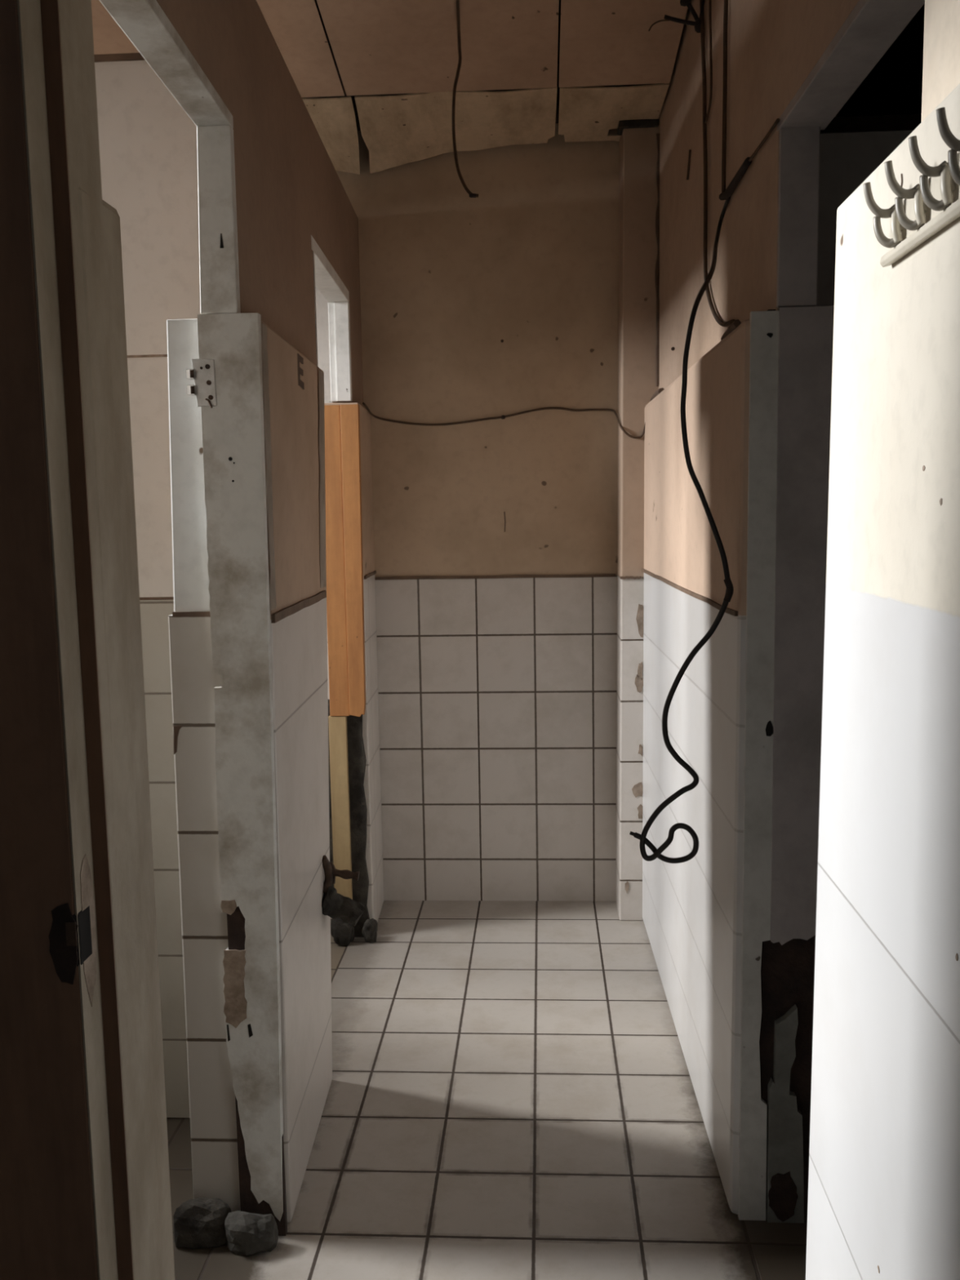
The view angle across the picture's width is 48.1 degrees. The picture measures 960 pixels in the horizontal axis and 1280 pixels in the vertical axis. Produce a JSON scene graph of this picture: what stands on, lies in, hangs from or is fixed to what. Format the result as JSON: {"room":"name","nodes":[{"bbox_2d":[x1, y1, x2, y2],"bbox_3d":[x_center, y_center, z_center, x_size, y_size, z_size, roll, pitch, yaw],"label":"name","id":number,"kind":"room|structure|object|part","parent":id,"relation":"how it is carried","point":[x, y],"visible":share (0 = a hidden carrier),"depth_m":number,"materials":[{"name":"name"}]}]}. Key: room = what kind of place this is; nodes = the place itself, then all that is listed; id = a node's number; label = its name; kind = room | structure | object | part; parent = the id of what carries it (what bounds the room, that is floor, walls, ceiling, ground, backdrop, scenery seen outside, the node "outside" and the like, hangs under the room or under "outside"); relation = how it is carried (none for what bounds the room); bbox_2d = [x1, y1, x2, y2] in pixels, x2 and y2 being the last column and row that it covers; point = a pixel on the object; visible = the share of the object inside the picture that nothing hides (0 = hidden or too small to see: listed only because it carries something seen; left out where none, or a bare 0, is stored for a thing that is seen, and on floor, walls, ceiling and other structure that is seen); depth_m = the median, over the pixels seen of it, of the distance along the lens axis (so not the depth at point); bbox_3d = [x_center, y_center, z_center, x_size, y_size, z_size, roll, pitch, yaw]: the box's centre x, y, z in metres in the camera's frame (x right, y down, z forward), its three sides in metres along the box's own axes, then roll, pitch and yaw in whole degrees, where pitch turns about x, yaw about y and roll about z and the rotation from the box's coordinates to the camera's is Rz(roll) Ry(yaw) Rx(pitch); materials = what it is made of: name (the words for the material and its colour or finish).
{"room":"public restroom","nodes":[
{"label":"public restroom","id":0,"kind":"room"},
{"bbox_2d":[77,186,174,1279],"bbox_3d":[-0.470,0.371,1.243,0.166,1.700,0.125,-1,7,3],"label":"wall","id":1,"kind":"structure","parent":0,"point":[112,229],"depth_m":1.21,"materials":[{"name":"beige paint"}]},
{"bbox_2d":[166,318,240,1212],"bbox_3d":[-0.469,0.286,1.970,0.185,1.700,0.022,-1,7,3],"label":"wall","id":2,"kind":"structure","parent":0,"point":[193,678],"depth_m":1.96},
{"bbox_2d":[186,312,287,1235],"bbox_3d":[-0.427,0.287,1.942,0.126,1.702,0.032,-1,7,3],"label":"post","id":3,"kind":"object","parent":2,"relation":"attached to","point":[227,375],"visible":1,"depth_m":1.92,"materials":[{"name":"white paint"}]},
{"bbox_3d":[-0.475,-0.443,1.853,0.040,0.081,0.003,-1,7,3],"label":"latch plate","id":4,"kind":"part","parent":3,"relation":"part of","materials":[{"name":"metal"}]},
{"bbox_2d":[155,0,363,1222],"bbox_3d":[-0.437,-0.081,2.406,0.150,2.325,2.566,-1,7,1],"label":"wall","id":5,"kind":"structure","parent":0,"point":[294,422],"depth_m":2.19,"materials":[{"name":"paint"}]},
{"bbox_2d":[0,0,240,1279],"bbox_3d":[-0.506,0.063,1.518,0.267,2.250,0.857,-1,7,3],"label":"door frame","id":6,"kind":"structure","parent":5,"relation":"attached to","point":[79,1200],"depth_m":1.12,"materials":[{"name":"brown wood"}]},
{"bbox_3d":[-0.540,0.110,1.124,0.244,2.250,0.057,-1,7,3],"label":"frame","id":7,"kind":"part","parent":6,"relation":"part of","materials":[{"name":"brown wood"}]},
{"bbox_3d":[-0.455,-0.684,1.497,0.067,0.332,0.713,-1,7,1],"label":"door frame","id":8,"kind":"part","parent":6,"relation":"part of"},
{"bbox_2d":[271,590,326,622],"bbox_3d":[-0.371,-0.073,2.239,0.010,0.018,0.596,-1,7,1],"label":"trim","id":9,"kind":"structure","parent":5,"relation":"attached to","point":[285,612],"depth_m":2.16,"materials":[{"name":"wood"}]},
{"bbox_2d":[311,235,352,401],"bbox_3d":[-0.432,-0.857,2.964,0.065,0.332,0.675,-1,7,1],"label":"door frame","id":10,"kind":"structure","parent":5,"relation":"attached to","point":[326,279],"depth_m":3.27,"materials":[{"name":"white paint"}]},
{"bbox_2d":[324,402,384,937],"bbox_3d":[-0.416,0.098,3.555,0.133,1.700,0.343,-1,7,3],"label":"wall","id":11,"kind":"structure","parent":0,"point":[363,731],"depth_m":3.46,"materials":[{"name":"paint"}]},
{"bbox_2d":[324,404,352,899],"bbox_3d":[-0.446,0.104,3.375,0.068,1.650,0.018,-1,7,3],"label":"board","id":12,"kind":"object","parent":11,"relation":"attached to","point":[336,620],"visible":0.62,"depth_m":3.36,"materials":[{"name":"orange wood"}]},
{"bbox_2d":[339,404,365,716],"bbox_3d":[-0.388,-0.238,3.328,0.058,0.962,0.024,-1,7,3],"label":"board","id":13,"kind":"object","parent":11,"relation":"attached to","point":[349,413],"visible":1,"depth_m":3.31,"materials":[{"name":"orange wood"}]},
{"bbox_2d":[364,570,376,579],"bbox_3d":[-0.360,-0.214,3.523,0.008,0.013,0.307,-1,7,1],"label":"trim","id":14,"kind":"structure","parent":11,"relation":"attached to","point":[374,572],"depth_m":3.50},
{"bbox_2d":[166,900,807,1279],"bbox_3d":[-0.168,1.252,1.243,3.050,0.060,5.352,-1,7,3],"label":"floor","id":15,"kind":"structure","parent":0,"point":[511,1095],"depth_m":2.39,"materials":[{"name":"tile"}]},
{"bbox_2d":[173,1197,231,1248],"bbox_3d":[-0.522,1.093,2.028,0.107,0.085,0.058,-1,7,3],"label":"lump","id":16,"kind":"object","parent":15,"relation":"on","point":[198,1223],"visible":0.93,"depth_m":2.01,"materials":[{"name":"grey stone"}]},
{"bbox_2d":[224,1210,278,1255],"bbox_3d":[-0.426,1.101,2.003,0.097,0.072,0.058,-1,7,3],"label":"lump","id":17,"kind":"object","parent":15,"relation":"on","point":[247,1233],"visible":1,"depth_m":1.99,"materials":[{"name":"grey stone"}]},
{"bbox_2d":[330,918,355,945],"bbox_3d":[-0.438,0.920,3.431,0.076,0.098,0.058,-1,7,3],"label":"lump","id":18,"kind":"object","parent":15,"relation":"on","point":[343,933],"visible":0.77,"depth_m":3.41,"materials":[{"name":"grey stone"}]},
{"bbox_2d":[361,918,377,942],"bbox_3d":[-0.353,0.927,3.443,0.048,0.076,0.057,-1,7,3],"label":"lump","id":19,"kind":"object","parent":15,"relation":"on","point":[369,931],"visible":1,"depth_m":3.42,"materials":[{"name":"grey stone"}]},
{"bbox_2d":[737,311,778,1220],"bbox_3d":[0.509,0.271,1.971,0.051,1.696,0.014,-1,7,3],"label":"post","id":20,"kind":"object","parent":15,"relation":"on","point":[764,325],"visible":1,"depth_m":1.96,"materials":[{"name":"grey paint"}]},
{"bbox_2d":[93,52,914,1117],"bbox_3d":[-0.120,-0.059,2.317,2.850,2.292,0.079,-1,7,3],"label":"wall","id":21,"kind":"structure","parent":0,"point":[148,141],"depth_m":2.24,"materials":[{"name":"beige paint"}]},
{"bbox_3d":[-1.048,-1.182,2.236,1.030,0.012,0.079,-1,7,3],"label":"rail","id":22,"kind":"part","parent":21,"relation":"part of","materials":[{"name":"brown wood"}]},
{"bbox_2d":[321,855,364,926],"bbox_3d":[-0.330,0.585,2.500,0.122,0.175,0.068,-1,7,-4],"label":"pipe","id":23,"kind":"object","parent":21,"relation":"attached to","point":[335,905],"visible":0.95,"depth_m":2.49,"materials":[{"name":"metal"}]},
{"bbox_2d":[820,114,921,133],"bbox_3d":[0.952,-1.022,2.142,0.670,0.028,0.075,-1,7,3],"label":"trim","id":24,"kind":"structure","parent":21,"relation":"on","point":[905,122],"depth_m":2.12,"materials":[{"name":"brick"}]},
{"bbox_2d":[315,110,907,901],"bbox_3d":[-0.048,-0.551,3.664,2.850,2.950,0.112,-1,7,3],"label":"wall","id":25,"kind":"structure","parent":0,"point":[497,697],"depth_m":3.63,"materials":[{"name":"paint"}]},
{"bbox_2d":[374,573,615,579],"bbox_3d":[0.047,-0.215,3.654,0.823,0.013,0.010,-1,7,3],"label":"trim","id":26,"kind":"structure","parent":25,"relation":"attached to","point":[591,575],"depth_m":3.65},
{"bbox_2d":[362,400,650,438],"bbox_3d":[0.086,-0.699,3.467,0.908,0.126,0.254,-1,7,3],"label":"wire","id":27,"kind":"object","parent":25,"relation":"attached to","point":[502,416],"visible":0.98,"depth_m":3.58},
{"bbox_2d":[302,0,924,130],"bbox_3d":[-0.150,-1.744,2.096,3.050,0.508,2.951,-1,7,3],"label":"ceiling","id":28,"kind":"structure","parent":0,"point":[895,83],"depth_m":3.16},
{"bbox_2d":[91,0,344,97],"bbox_3d":[-1.015,-1.612,1.956,1.136,0.423,2.206,-1,7,3],"label":"ceiling panel","id":29,"kind":"object","parent":28,"relation":"attached to","point":[295,26],"visible":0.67,"depth_m":2.79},
{"bbox_2d":[302,96,359,174],"bbox_3d":[-0.504,-1.528,3.289,0.303,0.081,0.453,-1,7,3],"label":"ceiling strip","id":30,"kind":"object","parent":29,"relation":"attached to","point":[334,119],"visible":0.42,"depth_m":3.23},
{"bbox_2d":[316,0,559,95],"bbox_3d":[-0.146,-1.621,1.906,0.592,0.423,2.206,-1,7,3],"label":"ceiling panel","id":31,"kind":"object","parent":28,"relation":"attached to","point":[379,46],"visible":1,"depth_m":2.81,"materials":[{"name":"beige paint"}]},
{"bbox_2d":[354,86,557,173],"bbox_3d":[-0.071,-1.535,3.260,0.601,0.084,0.445,-1,7,3],"label":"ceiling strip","id":32,"kind":"object","parent":31,"relation":"attached to","point":[398,130],"visible":0.99,"depth_m":3.23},
{"bbox_2d":[451,0,478,197],"bbox_3d":[-0.048,-1.359,2.607,0.066,0.478,0.286,-1,7,3],"label":"wire","id":33,"kind":"object","parent":31,"relation":"hanging from","point":[471,194],"visible":1,"depth_m":2.74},
{"bbox_2d":[559,0,688,87],"bbox_3d":[0.327,-1.626,1.879,0.344,0.423,2.206,-1,7,3],"label":"ceiling panel","id":34,"kind":"object","parent":28,"relation":"attached to","point":[603,42],"visible":1,"depth_m":2.80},
{"bbox_2d":[558,83,669,142],"bbox_3d":[0.389,-1.574,3.234,0.304,0.010,0.453,-1,7,3],"label":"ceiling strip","id":35,"kind":"object","parent":34,"relation":"attached to","point":[586,113],"visible":0.99,"depth_m":3.16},
{"bbox_2d":[615,119,659,920],"bbox_3d":[0.520,-0.341,3.518,0.144,2.548,0.209,-1,7,3],"label":"pillar","id":36,"kind":"structure","parent":0,"point":[638,302],"depth_m":3.41,"materials":[{"name":"paint"}]},
{"bbox_2d":[620,576,640,579],"bbox_3d":[0.482,-0.200,3.446,0.066,0.010,0.008,-1,7,3],"label":"trim","id":37,"kind":"structure","parent":36,"relation":"attached to","point":[621,577],"depth_m":3.44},
{"bbox_2d":[759,306,834,1222],"bbox_3d":[0.605,0.264,1.999,0.174,1.700,0.092,-1,7,3],"label":"wall","id":38,"kind":"structure","parent":0,"point":[806,334],"depth_m":1.95,"materials":[{"name":"paint"}]},
{"bbox_2d":[642,83,959,1279],"bbox_3d":[0.496,0.293,1.753,0.142,1.704,3.861,-1,7,3],"label":"wall","id":39,"kind":"structure","parent":0,"point":[884,1176],"depth_m":1.18,"materials":[{"name":"paint"}]},
{"bbox_2d":[642,568,737,616],"bbox_3d":[0.494,-0.135,2.697,0.008,0.012,1.505,-1,7,2],"label":"trim","id":40,"kind":"structure","parent":39,"relation":"attached to","point":[716,605],"depth_m":2.43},
{"bbox_2d":[862,106,959,266],"bbox_3d":[0.370,-0.374,0.847,0.040,0.069,0.408,-1,7,3],"label":"coat hook rack","id":41,"kind":"object","parent":39,"relation":"attached to","point":[931,206],"visible":1,"depth_m":0.93,"materials":[{"name":"beige metal"}]},
{"bbox_3d":[0.392,-0.393,1.006,0.016,0.024,0.008,-1,7,3],"label":"hook stem","id":42,"kind":"part","parent":41,"relation":"part of","materials":[{"name":"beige metal"}]},
{"bbox_3d":[0.388,-0.386,0.945,0.016,0.024,0.008,-1,7,3],"label":"hook stem","id":43,"kind":"part","parent":41,"relation":"part of","materials":[{"name":"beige metal"}]},
{"bbox_3d":[0.388,-0.368,0.844,0.004,0.048,0.404,-1,7,3],"label":"plate","id":44,"kind":"part","parent":41,"relation":"part of","materials":[{"name":"beige metal"}]},
{"bbox_3d":[0.385,-0.379,0.882,0.016,0.024,0.008,-1,7,3],"label":"hook stem","id":45,"kind":"part","parent":41,"relation":"part of","materials":[{"name":"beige metal"}]},
{"bbox_2d":[658,0,959,388],"bbox_3d":[0.527,-1.179,1.576,0.116,1.292,3.863,-1,7,2],"label":"wall","id":46,"kind":"structure","parent":0,"point":[773,46],"depth_m":2.19,"materials":[{"name":"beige paint"}]},
{"bbox_2d":[648,0,704,33],"bbox_3d":[0.458,-1.462,2.498,0.132,0.095,0.036,-1,7,3],"label":"knot","id":47,"kind":"object","parent":46,"relation":"attached to","point":[696,24],"visible":1,"depth_m":2.50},
{"bbox_2d":[629,196,733,863],"bbox_3d":[0.466,-0.253,2.104,0.170,1.300,0.508,3,8,30],"label":"cable","id":48,"kind":"object","parent":46,"relation":"hanging from","point":[729,586],"visible":1,"depth_m":1.95,"materials":[{"name":"rubber"}]},
{"bbox_2d":[686,149,691,179],"bbox_3d":[0.530,-1.206,2.732,0.006,0.063,0.045,-1,7,2],"label":"wire","id":49,"kind":"object","parent":46,"relation":"attached to","point":[690,150],"visible":1,"depth_m":2.73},
{"bbox_2d":[705,0,712,123],"bbox_3d":[0.513,-1.385,2.409,0.006,0.418,0.065,-1,7,2],"label":"wire","id":50,"kind":"object","parent":46,"relation":"attached to","point":[709,1],"visible":1,"depth_m":2.40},
{"bbox_2d":[699,0,734,326],"bbox_3d":[0.515,-1.114,2.352,0.010,0.896,0.425,-1,7,2],"label":"wire","id":51,"kind":"object","parent":46,"relation":"attached to","point":[715,315],"visible":0.97,"depth_m":2.48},
{"bbox_2d":[721,0,728,192],"bbox_3d":[0.508,-1.276,2.208,0.009,0.670,0.065,-1,7,2],"label":"wire","id":52,"kind":"object","parent":46,"relation":"attached to","point":[726,2],"visible":0.96,"depth_m":2.25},
{"bbox_2d":[719,118,779,199],"bbox_3d":[0.505,-0.903,2.046,0.016,0.027,0.468,-1,7,2],"label":"wire","id":53,"kind":"object","parent":46,"relation":"attached to","point":[740,174],"visible":1,"depth_m":2.07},
{"bbox_2d":[776,0,924,307],"bbox_3d":[0.539,-0.694,1.511,0.081,0.313,0.711,-1,7,2],"label":"door frame","id":54,"kind":"structure","parent":46,"relation":"attached to","point":[872,27],"depth_m":1.81,"materials":[{"name":"grey paint"}]},
{"bbox_2d":[906,93,922,114],"bbox_3d":[0.983,-0.351,1.694,0.770,2.980,3.951,-1,7,3],"label":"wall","id":55,"kind":"structure","parent":0,"point":[916,108],"depth_m":3.33,"materials":[{"name":"black"}]}
]}

